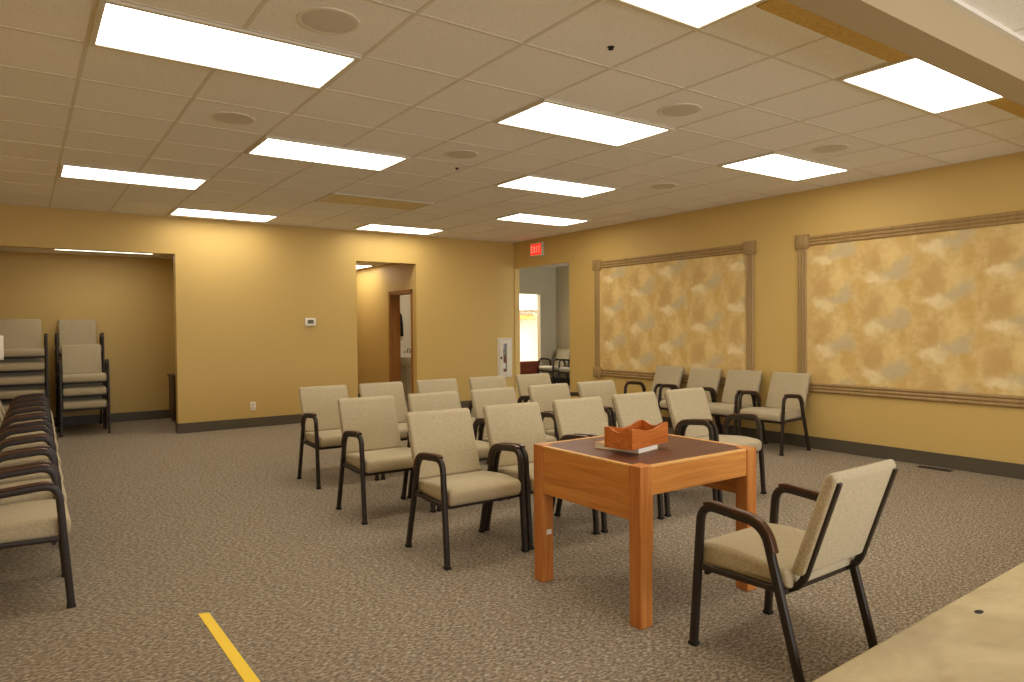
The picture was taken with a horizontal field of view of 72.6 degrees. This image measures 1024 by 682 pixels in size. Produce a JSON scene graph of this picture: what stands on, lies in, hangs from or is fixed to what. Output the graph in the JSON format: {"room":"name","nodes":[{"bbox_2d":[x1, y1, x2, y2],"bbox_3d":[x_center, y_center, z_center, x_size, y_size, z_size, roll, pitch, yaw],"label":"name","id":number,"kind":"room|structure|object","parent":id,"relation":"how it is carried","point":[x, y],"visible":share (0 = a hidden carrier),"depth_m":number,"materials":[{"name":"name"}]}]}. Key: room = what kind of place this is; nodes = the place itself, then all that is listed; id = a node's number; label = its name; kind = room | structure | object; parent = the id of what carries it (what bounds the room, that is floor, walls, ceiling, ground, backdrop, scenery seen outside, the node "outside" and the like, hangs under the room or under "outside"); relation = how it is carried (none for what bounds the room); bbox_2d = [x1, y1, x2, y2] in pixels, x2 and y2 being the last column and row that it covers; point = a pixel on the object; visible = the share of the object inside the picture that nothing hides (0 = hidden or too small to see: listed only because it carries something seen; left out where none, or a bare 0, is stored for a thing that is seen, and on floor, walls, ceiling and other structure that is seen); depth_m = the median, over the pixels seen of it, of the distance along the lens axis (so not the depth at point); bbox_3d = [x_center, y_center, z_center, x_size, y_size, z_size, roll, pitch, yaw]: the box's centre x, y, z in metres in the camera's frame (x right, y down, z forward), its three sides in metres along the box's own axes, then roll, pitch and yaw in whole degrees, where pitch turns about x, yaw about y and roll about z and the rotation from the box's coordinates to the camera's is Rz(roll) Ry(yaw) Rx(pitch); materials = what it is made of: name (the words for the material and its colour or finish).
{"room":"meeting room","nodes":[
{"label":"meeting room","id":0,"kind":"room"},
{"bbox_2d":[0,247,172,258],"bbox_3d":[-5.395,-1.263,9.484,3.150,0.080,1.808,-1,1,-35],"label":"ceiling","id":1,"kind":"structure","parent":0,"point":[2,249],"depth_m":9.71,"materials":[{"name":"tile"}]},
{"bbox_2d":[52,249,154,254],"bbox_3d":[-5.390,-1.212,9.279,1.208,0.014,0.598,-1,1,-35],"label":"recessed light","id":2,"kind":"object","parent":1,"relation":"in","point":[52,249],"visible":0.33,"depth_m":9.44,"materials":[{"name":"beige"}]},
{"bbox_2d":[0,251,174,419],"bbox_3d":[-5.384,-0.014,9.509,3.150,2.420,1.808,-1,1,-35],"label":"wall","id":3,"kind":"structure","parent":0,"point":[130,300],"depth_m":10.18,"materials":[{"name":"beige paint"}]},
{"bbox_2d":[1,409,169,426],"bbox_3d":[-5.874,1.123,10.156,3.050,0.130,0.012,-1,1,-35],"label":"baseboard","id":4,"kind":"structure","parent":3,"relation":"attached to","point":[156,414],"depth_m":10.22,"materials":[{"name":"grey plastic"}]},
{"bbox_2d":[0,204,514,423],"bbox_3d":[-3.055,-0.228,9.955,7.478,2.790,0.140,-1,1,-35],"label":"wall","id":5,"kind":"structure","parent":0,"point":[244,293],"depth_m":9.75,"materials":[{"name":"beige paint"}]},
{"bbox_2d":[305,318,315,325],"bbox_3d":[-2.885,-0.272,9.970,0.156,0.116,0.030,-1,1,-35],"label":"thermostat","id":6,"kind":"object","parent":5,"relation":"attached to","point":[308,321],"visible":1,"depth_m":9.96,"materials":[{"name":"white plastic"}]},
{"bbox_2d":[175,400,472,433],"bbox_3d":[-2.171,1.082,10.589,5.350,0.130,0.152,-1,1,-35],"label":"baseboard","id":7,"kind":"structure","parent":5,"relation":"attached to","point":[192,427],"depth_m":9.43,"materials":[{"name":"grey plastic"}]},
{"bbox_2d":[356,262,390,269],"bbox_3d":[-3.257,-1.342,12.457,1.430,0.080,4.208,-1,1,-35],"label":"ceiling","id":8,"kind":"structure","parent":0,"point":[360,263],"depth_m":11.66,"materials":[{"name":"tile"}]},
{"bbox_2d":[356,264,411,393],"bbox_3d":[-3.246,-0.092,12.482,1.430,2.420,4.208,-1,1,-35],"label":"wall","id":9,"kind":"structure","parent":0,"point":[373,284],"depth_m":12.25,"materials":[{"name":"beige paint"}]},
{"bbox_2d":[388,289,413,393],"bbox_3d":[-1.753,0.147,11.481,0.186,1.955,0.880,-1,1,-35],"label":"trim","id":10,"kind":"structure","parent":9,"relation":"attached to","point":[393,296],"depth_m":11.76,"materials":[{"name":"brown wood"}]},
{"bbox_2d":[400,294,410,397],"bbox_3d":[-1.411,-0.110,12.551,1.650,2.420,2.208,-1,1,-35],"label":"wall","id":11,"kind":"structure","parent":0,"point":[405,341],"depth_m":13.34,"materials":[{"name":"white paint"}]},
{"bbox_2d":[497,338,511,377],"bbox_3d":[-0.152,0.286,11.974,0.294,0.680,0.165,-1,1,-35],"label":"fire extinguisher cabinet","id":12,"kind":"object","parent":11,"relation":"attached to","point":[505,344],"visible":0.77,"depth_m":11.94,"materials":[{"name":"white metal"}]},
{"bbox_2d":[0,383,1023,681],"bbox_3d":[0.940,1.219,8.604,12.400,0.120,18.800,-1,1,-35],"label":"floor","id":13,"kind":"structure","parent":0,"point":[169,528],"depth_m":3.74,"materials":[{"name":"carpet"}]},
{"bbox_2d":[1,388,45,414],"bbox_3d":[-6.231,0.814,8.863,0.562,0.816,0.627,-1,1,-35],"label":"armchair","id":14,"kind":"object","parent":13,"relation":"on","point":[6,404],"visible":0.09,"depth_m":8.60,"materials":[{"name":"fabric"}]},
{"bbox_2d":[0,374,45,400],"bbox_3d":[-6.224,0.642,8.848,0.562,0.816,0.627,-1,1,-35],"label":"armchair","id":15,"kind":"object","parent":14,"relation":"on","point":[6,393],"visible":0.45,"depth_m":8.65,"materials":[{"name":"beige fabric"}]},
{"bbox_2d":[0,362,48,400],"bbox_3d":[-6.218,0.470,8.833,0.562,0.816,0.627,-1,1,-35],"label":"armchair","id":16,"kind":"object","parent":15,"relation":"on","point":[24,378],"visible":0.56,"depth_m":8.65,"materials":[{"name":"beige fabric"}]},
{"bbox_2d":[0,347,48,396],"bbox_3d":[-6.211,0.298,8.818,0.562,0.816,0.627,-1,1,-35],"label":"armchair","id":17,"kind":"object","parent":16,"relation":"on","point":[30,364],"visible":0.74,"depth_m":8.64,"materials":[{"name":"beige fabric"}]},
{"bbox_2d":[0,319,48,382],"bbox_3d":[-6.205,0.127,8.803,0.562,0.816,0.627,-1,1,-35],"label":"armchair","id":18,"kind":"object","parent":17,"relation":"on","point":[22,338],"visible":0.88,"depth_m":8.91,"materials":[{"name":"beige fabric"}]},
{"bbox_2d":[0,393,52,420],"bbox_3d":[-5.474,0.830,7.750,0.627,0.816,0.562,-1,1,-35],"label":"armchair","id":19,"kind":"object","parent":13,"relation":"on","point":[2,409],"visible":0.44,"depth_m":7.93,"materials":[{"name":"brown metal"}]},
{"bbox_2d":[0,397,53,427],"bbox_3d":[-5.148,0.836,7.270,0.627,0.816,0.562,-1,1,-35],"label":"armchair","id":20,"kind":"object","parent":13,"relation":"on","point":[34,399],"visible":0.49,"depth_m":7.47,"materials":[{"name":"brown metal"}]},
{"bbox_2d":[0,401,54,428],"bbox_3d":[-4.811,0.844,6.774,0.627,0.816,0.562,-1,1,-35],"label":"armchair","id":21,"kind":"object","parent":13,"relation":"on","point":[38,403],"visible":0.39,"depth_m":6.99,"materials":[{"name":"brown metal"}]},
{"bbox_2d":[0,414,57,452],"bbox_3d":[-4.081,0.859,5.698,0.627,0.816,0.562,-1,1,-35],"label":"armchair","id":22,"kind":"object","parent":13,"relation":"on","point":[46,421],"visible":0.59,"depth_m":5.61,"materials":[{"name":"beige fabric"}]},
{"bbox_2d":[3,407,56,438],"bbox_3d":[-4.474,0.851,6.277,0.627,0.816,0.562,-1,1,-35],"label":"armchair","id":23,"kind":"object","parent":13,"relation":"on","point":[36,410],"visible":0.36,"depth_m":6.44,"materials":[{"name":"beige fabric"}]},
{"bbox_2d":[0,425,60,467],"bbox_3d":[-3.598,0.869,4.986,0.627,0.816,0.562,-1,1,-35],"label":"armchair","id":24,"kind":"object","parent":13,"relation":"on","point":[5,434],"visible":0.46,"depth_m":4.96,"materials":[{"name":"beige fabric"}]},
{"bbox_2d":[0,435,63,484],"bbox_3d":[-3.244,0.876,4.465,0.627,0.816,0.562,-1,1,-35],"label":"armchair","id":25,"kind":"object","parent":13,"relation":"on","point":[39,438],"visible":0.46,"depth_m":4.40,"materials":[{"name":"brown metal"}]},
{"bbox_2d":[0,448,66,505],"bbox_3d":[-2.890,0.884,3.944,0.627,0.816,0.562,-1,1,-35],"label":"armchair","id":26,"kind":"object","parent":13,"relation":"on","point":[42,495],"visible":0.48,"depth_m":3.93,"materials":[{"name":"beige fabric"}]},
{"bbox_2d":[0,464,75,608],"bbox_3d":[-2.536,0.891,3.422,0.627,0.816,0.562,-1,1,-35],"label":"armchair","id":27,"kind":"object","parent":13,"relation":"on","point":[27,523],"visible":1,"depth_m":3.35,"materials":[{"name":"beige fabric"}]},
{"bbox_2d":[56,384,104,430],"bbox_3d":[-6.002,0.795,9.684,0.562,0.816,0.627,-1,1,-35],"label":"armchair","id":28,"kind":"object","parent":13,"relation":"on","point":[102,418],"visible":0.21,"depth_m":9.64,"materials":[{"name":"brown metal"}]},
{"bbox_2d":[55,372,103,418],"bbox_3d":[-5.995,0.623,9.669,0.562,0.816,0.627,-1,1,-35],"label":"armchair","id":29,"kind":"object","parent":28,"relation":"on","point":[55,372],"visible":0.13,"depth_m":9.54,"materials":[{"name":"brown metal"}]},
{"bbox_2d":[55,357,103,405],"bbox_3d":[-5.989,0.452,9.654,0.562,0.816,0.627,-1,1,-35],"label":"armchair","id":30,"kind":"object","parent":29,"relation":"on","point":[101,357],"visible":0.12,"depth_m":9.47,"materials":[{"name":"brown metal"}]},
{"bbox_2d":[55,333,103,392],"bbox_3d":[-5.982,0.280,9.639,0.562,0.816,0.627,-1,1,-35],"label":"armchair","id":31,"kind":"object","parent":30,"relation":"on","point":[60,357],"visible":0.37,"depth_m":9.53,"materials":[{"name":"brown metal"}]},
{"bbox_2d":[55,320,104,379],"bbox_3d":[-5.976,0.108,9.624,0.562,0.816,0.627,-1,1,-35],"label":"armchair","id":32,"kind":"object","parent":31,"relation":"on","point":[71,332],"visible":0.74,"depth_m":9.75,"materials":[{"name":"beige fabric"}]},
{"bbox_2d":[58,385,110,436],"bbox_3d":[-5.655,0.802,9.200,0.562,0.816,0.627,-1,1,-35],"label":"armchair","id":33,"kind":"object","parent":13,"relation":"on","point":[95,402],"visible":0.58,"depth_m":9.04,"materials":[{"name":"beige fabric"}]},
{"bbox_2d":[58,358,110,423],"bbox_3d":[-5.649,0.630,9.186,0.562,0.816,0.627,-1,1,-35],"label":"armchair","id":34,"kind":"object","parent":33,"relation":"on","point":[91,389],"visible":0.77,"depth_m":9.00,"materials":[{"name":"beige fabric"}]},
{"bbox_2d":[57,344,110,409],"bbox_3d":[-5.642,0.458,9.171,0.562,0.816,0.627,-1,1,-35],"label":"armchair","id":35,"kind":"object","parent":34,"relation":"on","point":[81,364],"visible":0.95,"depth_m":9.24,"materials":[{"name":"beige fabric"}]},
{"bbox_2d":[167,374,175,422],"bbox_3d":[-4.727,0.831,10.263,0.550,0.690,0.452,-1,1,-35],"label":"base cabinet","id":36,"kind":"object","parent":13,"relation":"on","point":[172,382],"visible":0.2,"depth_m":10.06,"materials":[{"name":"brown wood"}]},
{"bbox_2d":[198,612,259,681],"bbox_3d":[-0.991,1.295,2.654,0.051,0.002,1.596,-1,1,-36],"label":"tape","id":37,"kind":"object","parent":13,"relation":"on","point":[246,673],"visible":1,"depth_m":2.91,"materials":[{"name":"yellow plastic"}]},
{"bbox_2d":[297,385,379,488],"bbox_3d":[-1.577,0.826,6.215,0.562,0.816,0.627,-1,1,-35],"label":"armchair","id":38,"kind":"object","parent":13,"relation":"on","point":[320,420],"visible":0.6,"depth_m":6.27,"materials":[{"name":"beige fabric"}]},
{"bbox_2d":[359,381,407,479],"bbox_3d":[-1.105,0.815,6.559,0.562,0.816,0.627,-1,1,-36],"label":"armchair","id":39,"kind":"object","parent":13,"relation":"on","point":[395,389],"visible":0.14,"depth_m":6.75,"materials":[{"name":"beige fabric"}]},
{"bbox_2d":[336,395,435,524],"bbox_3d":[-0.961,0.842,5.151,0.562,0.816,0.627,-1,1,-35],"label":"armchair","id":40,"kind":"object","parent":13,"relation":"on","point":[370,441],"visible":0.76,"depth_m":5.21,"materials":[{"name":"beige fabric"}]},
{"bbox_2d":[401,348,410,398],"bbox_3d":[-1.889,0.614,13.157,0.520,0.957,0.480,-1,1,-35],"label":"sink","id":41,"kind":"object","parent":13,"relation":"on","point":[405,357],"visible":0.49,"depth_m":13.17,"materials":[{"name":"white ceramic"}]},
{"bbox_2d":[401,353,410,365],"bbox_3d":[-1.891,0.352,13.152,0.520,0.240,0.480,-1,1,-35],"label":"basin","id":42,"kind":"object","parent":41,"relation":"in","point":[405,357],"depth_m":12.94,"materials":[{"name":"white ceramic"}]},
{"bbox_2d":[416,378,488,463],"bbox_3d":[-0.611,0.804,6.911,0.562,0.816,0.627,-1,1,-34],"label":"armchair","id":43,"kind":"object","parent":13,"relation":"on","point":[435,385],"visible":0.14,"depth_m":7.09,"materials":[{"name":"beige fabric"}]},
{"bbox_2d":[407,391,501,511],"bbox_3d":[-0.482,0.832,5.478,0.562,0.816,0.627,-1,1,-34],"label":"armchair","id":44,"kind":"object","parent":13,"relation":"on","point":[418,402],"visible":0.25,"depth_m":5.62,"materials":[{"name":"beige fabric"}]},
{"bbox_2d":[405,408,528,570],"bbox_3d":[-0.310,0.855,4.249,0.562,0.816,0.627,-1,1,-34],"label":"armchair","id":45,"kind":"object","parent":13,"relation":"on","point":[446,464],"visible":1,"depth_m":4.25,"materials":[{"name":"beige fabric"}]},
{"bbox_2d":[469,376,529,402],"bbox_3d":[-0.102,0.792,7.262,0.562,0.816,0.627,-1,1,-36],"label":"armchair","id":46,"kind":"object","parent":13,"relation":"on","point":[487,382],"visible":0.15,"depth_m":7.43,"materials":[{"name":"beige fabric"}]},
{"bbox_2d":[470,387,558,499],"bbox_3d":[0.003,0.820,5.820,0.562,0.816,0.627,-1,1,-36],"label":"armchair","id":47,"kind":"object","parent":13,"relation":"on","point":[480,398],"visible":0.3,"depth_m":5.91,"materials":[{"name":"beige fabric"}]},
{"bbox_2d":[520,360,540,374],"bbox_3d":[0.173,0.742,15.965,1.040,0.550,0.280,-1,1,-35],"label":"wooden bench","id":48,"kind":"object","parent":13,"relation":"on","point":[526,367],"visible":0.34,"depth_m":15.96,"materials":[{"name":"red wood"}]},
{"bbox_2d":[483,402,599,549],"bbox_3d":[0.157,0.844,4.583,0.562,0.816,0.627,-1,1,-34],"label":"armchair","id":49,"kind":"object","parent":13,"relation":"on","point":[520,424],"visible":0.45,"depth_m":4.67,"materials":[{"name":"beige fabric"}]},
{"bbox_2d":[516,373,578,402],"bbox_3d":[0.395,0.781,7.609,0.562,0.816,0.627,-1,1,-34],"label":"armchair","id":50,"kind":"object","parent":13,"relation":"on","point":[523,381],"visible":0.16,"depth_m":7.74,"materials":[{"name":"beige fabric"}]},
{"bbox_2d":[538,349,569,384],"bbox_3d":[0.989,0.606,15.994,0.627,0.816,0.562,-1,1,-35],"label":"armchair","id":51,"kind":"object","parent":13,"relation":"on","point":[561,353],"visible":0.77,"depth_m":15.98,"materials":[{"name":"brown metal"}]},
{"bbox_2d":[558,359,569,382],"bbox_3d":[1.415,0.615,15.389,0.627,0.816,0.562,-1,1,-35],"label":"armchair","id":52,"kind":"object","parent":13,"relation":"on","point":[560,369],"visible":0.24,"depth_m":15.40,"materials":[{"name":"beige fabric"}]},
{"bbox_2d":[528,383,612,436],"bbox_3d":[0.501,0.808,6.189,0.562,0.816,0.627,-1,1,-36],"label":"armchair","id":53,"kind":"object","parent":13,"relation":"on","point":[544,395],"visible":0.2,"depth_m":6.29,"materials":[{"name":"beige fabric"}]},
{"bbox_2d":[577,380,618,427],"bbox_3d":[0.973,0.798,6.520,0.562,0.816,0.627,-1,1,-34],"label":"armchair","id":54,"kind":"object","parent":13,"relation":"on","point":[605,389],"visible":0.15,"depth_m":6.69,"materials":[{"name":"beige fabric"}]},
{"bbox_2d":[552,396,664,532],"bbox_3d":[0.646,0.833,4.917,0.562,0.816,0.627,-1,1,-35],"label":"armchair","id":55,"kind":"object","parent":13,"relation":"on","point":[578,416],"visible":0.21,"depth_m":5.05,"materials":[{"name":"beige fabric"}]},
{"bbox_2d":[534,434,756,629],"bbox_3d":[0.678,0.901,3.616,0.827,0.722,0.782,-1,1,-35],"label":"wooden table","id":56,"kind":"object","parent":13,"relation":"on","point":[624,485],"visible":0.85,"depth_m":3.35,"materials":[{"name":"orange wood"}]},
{"bbox_2d":[594,440,657,453],"bbox_3d":[0.581,0.532,3.541,0.266,0.029,0.182,1,2,42],"label":"book","id":57,"kind":"object","parent":56,"relation":"on","point":[600,445],"visible":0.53,"depth_m":3.48,"materials":[{"name":"white paper"}]},
{"bbox_2d":[604,420,667,450],"bbox_3d":[0.626,0.468,3.494,0.160,0.100,0.335,1,2,42],"label":"box","id":58,"kind":"object","parent":56,"relation":"on","point":[639,434],"visible":1,"depth_m":3.41,"materials":[{"name":"brown wood"}]},
{"bbox_2d":[624,365,683,401],"bbox_3d":[1.831,0.741,8.948,0.627,0.816,0.562,-1,1,-33],"label":"armchair","id":59,"kind":"object","parent":13,"relation":"on","point":[663,374],"visible":0.34,"depth_m":9.03,"materials":[{"name":"beige fabric"}]},
{"bbox_2d":[612,391,717,516],"bbox_3d":[1.132,0.821,5.285,0.562,0.816,0.627,-1,1,-36],"label":"armchair","id":60,"kind":"object","parent":13,"relation":"on","point":[629,408],"visible":0.34,"depth_m":5.41,"materials":[{"name":"beige fabric"}]},
{"bbox_2d":[658,367,721,434],"bbox_3d":[2.175,0.748,8.459,0.627,0.816,0.562,-1,1,-36],"label":"armchair","id":61,"kind":"object","parent":13,"relation":"on","point":[698,377],"visible":0.42,"depth_m":8.52,"materials":[{"name":"beige fabric"}]},
{"bbox_2d":[664,387,766,502],"bbox_3d":[1.609,0.810,5.616,0.562,0.816,0.627,-1,1,-35],"label":"armchair","id":62,"kind":"object","parent":13,"relation":"on","point":[688,403],"visible":0.68,"depth_m":5.70,"materials":[{"name":"beige fabric"}]},
{"bbox_2d":[702,369,761,434],"bbox_3d":[2.503,0.754,7.993,0.627,0.816,0.562,-1,1,-37],"label":"armchair","id":63,"kind":"object","parent":13,"relation":"on","point":[737,381],"visible":0.59,"depth_m":8.03,"materials":[{"name":"beige fabric"}]},
{"bbox_2d":[737,372,810,455],"bbox_3d":[2.844,0.761,7.510,0.627,0.816,0.562,-1,1,-35],"label":"armchair","id":64,"kind":"object","parent":13,"relation":"on","point":[787,394],"visible":0.94,"depth_m":7.50,"materials":[{"name":"beige fabric"}]},
{"bbox_2d":[688,459,897,681],"bbox_3d":[1.148,0.871,2.840,0.562,0.816,0.627,-1,1,-36],"label":"armchair","id":65,"kind":"object","parent":13,"relation":"on","point":[781,560],"visible":0.99,"depth_m":2.70,"materials":[{"name":"beige fabric"}]},
{"bbox_2d":[917,465,953,471],"bbox_3d":[3.893,1.174,6.414,0.080,0.006,0.280,-1,1,-35],"label":"floor vent","id":66,"kind":"object","parent":13,"relation":"in","point":[921,466],"visible":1,"depth_m":6.41,"materials":[{"name":"brown metal"}]},
{"bbox_2d":[0,0,1023,242],"bbox_3d":[-0.662,-1.624,6.510,7.478,0.103,8.217,-1,1,-35],"label":"ceiling","id":67,"kind":"structure","parent":0,"point":[432,78],"depth_m":4.77,"materials":[{"name":"tile"}]},
{"bbox_2d":[57,163,209,190],"bbox_3d":[-3.574,-1.544,6.602,1.208,0.014,0.598,-1,1,-35],"label":"recessed light","id":68,"kind":"object","parent":67,"relation":"in","point":[65,170],"visible":1,"depth_m":6.57,"materials":[{"name":"beige plastic"}]},
{"bbox_2d":[168,207,279,221],"bbox_3d":[-3.631,-1.588,8.800,1.208,0.014,0.598,-1,1,-35],"label":"recessed light","id":69,"kind":"object","parent":67,"relation":"in","point":[178,211],"visible":1,"depth_m":8.77,"materials":[{"name":"beige plastic"}]},
{"bbox_2d":[88,0,361,89],"bbox_3d":[-1.466,-1.502,3.610,1.208,0.014,0.598,-1,1,-35],"label":"recessed light","id":70,"kind":"object","parent":67,"relation":"in","point":[117,25],"visible":1,"depth_m":3.55,"materials":[{"name":"beige plastic"}]},
{"bbox_2d":[209,112,254,124],"bbox_3d":[-1.920,-1.526,4.783,0.292,0.006,0.292,-1,1,-35],"label":"ceiling speaker","id":71,"kind":"object","parent":67,"relation":"attached to","point":[234,118],"visible":1,"depth_m":4.77,"materials":[{"name":"beige metal"}]},
{"bbox_2d":[245,136,410,171],"bbox_3d":[-1.523,-1.546,5.809,1.208,0.014,0.598,-1,1,-35],"label":"recessed light","id":72,"kind":"object","parent":67,"relation":"in","point":[274,147],"visible":1,"depth_m":5.77,"materials":[{"name":"beige plastic"}]},
{"bbox_2d":[296,7,359,34],"bbox_3d":[-0.866,-1.505,3.287,0.292,0.006,0.292,-1,1,-35],"label":"ceiling speaker","id":73,"kind":"object","parent":67,"relation":"attached to","point":[324,20],"visible":1,"depth_m":3.27,"materials":[{"name":"beige"}]},
{"bbox_2d":[314,193,432,210],"bbox_3d":[-1.579,-1.590,8.007,1.208,0.014,0.598,-1,1,-35],"label":"recessed light","id":74,"kind":"object","parent":67,"relation":"in","point":[333,198],"visible":1,"depth_m":7.98,"materials":[{"name":"beige"}]},
{"bbox_2d":[353,223,445,234],"bbox_3d":[-1.636,-1.634,10.205,1.208,0.014,0.598,-1,1,-35],"label":"recessed light","id":75,"kind":"object","parent":67,"relation":"in","point":[371,227],"visible":1,"depth_m":10.19,"materials":[{"name":"white plastic"}]},
{"bbox_2d":[444,150,478,158],"bbox_3d":[-0.424,-1.561,5.837,0.292,0.006,0.292,-1,1,-35],"label":"ceiling speaker","id":76,"kind":"object","parent":67,"relation":"attached to","point":[457,154],"visible":1,"depth_m":5.82,"materials":[{"name":"beige metal"}]},
{"bbox_2d":[446,151,475,157],"bbox_3d":[-0.424,-1.560,5.837,0.250,0.005,0.250,-1,1,-35],"label":"grille","id":77,"kind":"object","parent":76,"relation":"attached to","point":[451,154],"depth_m":5.82,"materials":[{"name":"beige metal"}]},
{"bbox_2d":[493,213,590,225],"bbox_3d":[0.415,-1.636,9.411,1.208,0.014,0.598,-1,1,-35],"label":"recessed light","id":78,"kind":"object","parent":67,"relation":"in","point":[517,217],"visible":1,"depth_m":9.37,"materials":[{"name":"white plastic"}]},
{"bbox_2d":[493,175,619,197],"bbox_3d":[0.472,-1.592,7.213,1.208,0.014,0.598,-1,1,-35],"label":"recessed light","id":79,"kind":"object","parent":67,"relation":"in","point":[532,183],"visible":1,"depth_m":7.17,"materials":[{"name":"white plastic"}]},
{"bbox_2d":[493,99,673,146],"bbox_3d":[0.528,-1.548,5.015,1.208,0.014,0.598,-1,1,-35],"label":"recessed light","id":80,"kind":"object","parent":67,"relation":"in","point":[546,116],"visible":1,"depth_m":4.96,"materials":[{"name":"white plastic"}]},
{"bbox_2d":[649,183,677,188],"bbox_3d":[1.571,-1.607,7.241,0.292,0.006,0.292,-1,1,-35],"label":"ceiling speaker","id":81,"kind":"object","parent":67,"relation":"attached to","point":[662,185],"visible":1,"depth_m":7.23,"materials":[{"name":"beige metal"}]},
{"bbox_2d":[658,103,701,116],"bbox_3d":[1.129,-1.551,4.692,0.292,0.006,0.292,-1,1,-35],"label":"ceiling speaker","id":82,"kind":"object","parent":67,"relation":"attached to","point":[681,109],"visible":1,"depth_m":4.68,"materials":[{"name":"beige"}]},
{"bbox_2d":[661,105,698,115],"bbox_3d":[1.129,-1.551,4.692,0.250,0.005,0.250,-1,1,-35],"label":"grille","id":83,"kind":"object","parent":82,"relation":"attached to","point":[670,110],"depth_m":4.68,"materials":[{"name":"beige metal"}]},
{"bbox_2d":[610,0,766,30],"bbox_3d":[0.585,-1.504,2.817,1.208,0.014,0.598,-1,1,-35],"label":"recessed light","id":84,"kind":"object","parent":67,"relation":"in","point":[697,15],"visible":1,"depth_m":3.17,"materials":[{"name":"white plastic"}]},
{"bbox_2d":[717,152,852,181],"bbox_3d":[2.523,-1.594,6.419,1.208,0.014,0.598,-1,1,-35],"label":"recessed light","id":85,"kind":"object","parent":67,"relation":"in","point":[778,165],"visible":1,"depth_m":6.38,"materials":[{"name":"white plastic"}]},
{"bbox_2d":[811,144,849,152],"bbox_3d":[2.625,-1.586,5.745,0.292,0.006,0.292,-1,1,-35],"label":"ceiling speaker","id":86,"kind":"object","parent":67,"relation":"attached to","point":[829,148],"visible":1,"depth_m":5.73,"materials":[{"name":"beige"}]},
{"bbox_2d":[814,145,846,151],"bbox_3d":[2.625,-1.585,5.745,0.250,0.005,0.250,-1,1,-35],"label":"grille","id":87,"kind":"object","parent":86,"relation":"attached to","point":[824,148],"depth_m":5.73,"materials":[{"name":"beige metal"}]},
{"bbox_2d":[785,0,1023,105],"bbox_3d":[1.753,-1.480,3.085,7.478,0.294,0.167,-1,1,-35],"label":"ceiling beam","id":88,"kind":"structure","parent":67,"relation":"attached to","point":[935,33],"depth_m":3.16,"materials":[{"name":"beige paint"}]},
{"bbox_2d":[836,57,1003,114],"bbox_3d":[2.579,-1.550,4.221,1.208,0.014,0.598,-1,1,-35],"label":"recessed light","id":89,"kind":"object","parent":67,"relation":"in","point":[914,83],"visible":0.71,"depth_m":4.25,"materials":[{"name":"white plastic"}]},
{"bbox_2d":[520,294,537,360],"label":"window","id":90,"kind":"structure","parent":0,"point":[528,328],"depth_m":18.63,"materials":[{"name":"glass"}]},
{"bbox_2d":[519,266,569,377],"bbox_3d":[1.626,-0.309,12.919,3.552,2.750,6.940,-1,1,-35],"label":"wall","id":91,"kind":"structure","parent":0,"point":[550,284],"depth_m":16.41,"materials":[{"name":"grey paint"}]},
{"bbox_2d":[550,377,569,383],"bbox_3d":[2.799,0.974,13.763,0.470,0.130,6.700,-1,1,-35],"label":"baseboard","id":92,"kind":"structure","parent":91,"relation":"attached to","point":[561,380],"depth_m":16.48,"materials":[{"name":"brown plastic"}]},
{"bbox_2d":[541,263,568,266],"bbox_3d":[1.646,-1.725,12.913,3.472,0.080,6.940,-1,1,-35],"label":"ceiling","id":93,"kind":"structure","parent":0,"point":[562,264],"depth_m":16.09,"materials":[{"name":"white paint"}]},
{"bbox_2d":[514,152,1023,463],"bbox_3d":[3.714,-0.227,6.924,0.100,2.790,12.892,-1,1,-35],"label":"wall","id":94,"kind":"structure","parent":0,"point":[993,185],"depth_m":7.51,"materials":[{"name":"beige paint"}]},
{"bbox_2d":[530,242,543,256],"bbox_3d":[0.408,-1.501,11.438,0.058,0.224,0.330,-1,1,-35],"label":"exit sign","id":95,"kind":"object","parent":94,"relation":"attached to","point":[536,249],"visible":1,"depth_m":11.39,"materials":[{"name":"red plastic"}]},
{"bbox_2d":[592,241,755,384],"bbox_3d":[2.013,-0.313,9.209,0.045,1.730,2.790,-1,1,-35],"label":"wall panel","id":96,"kind":"object","parent":94,"relation":"attached to","point":[687,310],"visible":0.8,"depth_m":9.05,"materials":[{"name":"paper"}]},
{"bbox_2d":[661,416,1023,479],"bbox_3d":[2.482,1.080,8.619,0.012,0.130,8.452,-1,1,-35],"label":"baseboard","id":97,"kind":"structure","parent":94,"relation":"attached to","point":[977,465],"depth_m":6.79,"materials":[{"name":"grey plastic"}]},
{"bbox_2d":[756,0,1023,118],"bbox_3d":[1.605,-1.524,3.293,7.478,0.012,0.345,-1,1,-35],"label":"trim","id":98,"kind":"structure","parent":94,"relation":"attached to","point":[784,9],"depth_m":3.46,"materials":[{"name":"brown wood"}]},
{"bbox_2d":[795,210,1023,407],"bbox_3d":[3.913,-0.275,6.512,0.045,1.730,2.780,-1,1,-35],"label":"wall panel","id":99,"kind":"object","parent":94,"relation":"attached to","point":[933,310],"visible":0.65,"depth_m":6.60,"materials":[{"name":"paper"}]},
{"bbox_2d":[812,562,1023,681],"bbox_3d":[3.101,1.189,1.257,7.478,0.200,4.300,-1,1,-35],"label":"tabletop","id":100,"kind":"structure","parent":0,"point":[954,643],"depth_m":2.46,"materials":[{"name":"plastic"}]},
{"bbox_2d":[941,0,1023,46],"bbox_3d":[3.121,-1.542,1.274,7.632,0.120,4.368,-1,1,-35],"label":"ceiling","id":101,"kind":"structure","parent":0,"point":[1005,17],"depth_m":3.26,"materials":[{"name":"tile"}]},
{"bbox_3d":[-3.018,-0.094,3.289,0.140,2.790,14.700,-1,1,-35],"label":"wall","id":102,"kind":"structure","parent":0,"visible":0},
{"bbox_2d":[0,335,3,359],"bbox_3d":[-5.377,0.071,7.073,0.351,0.250,0.024,-1,1,-35],"label":"wall sign","id":103,"kind":"object","parent":102,"relation":"attached to","point":[1,336],"visible":1,"depth_m":7.16,"materials":[{"name":"white plastic"}]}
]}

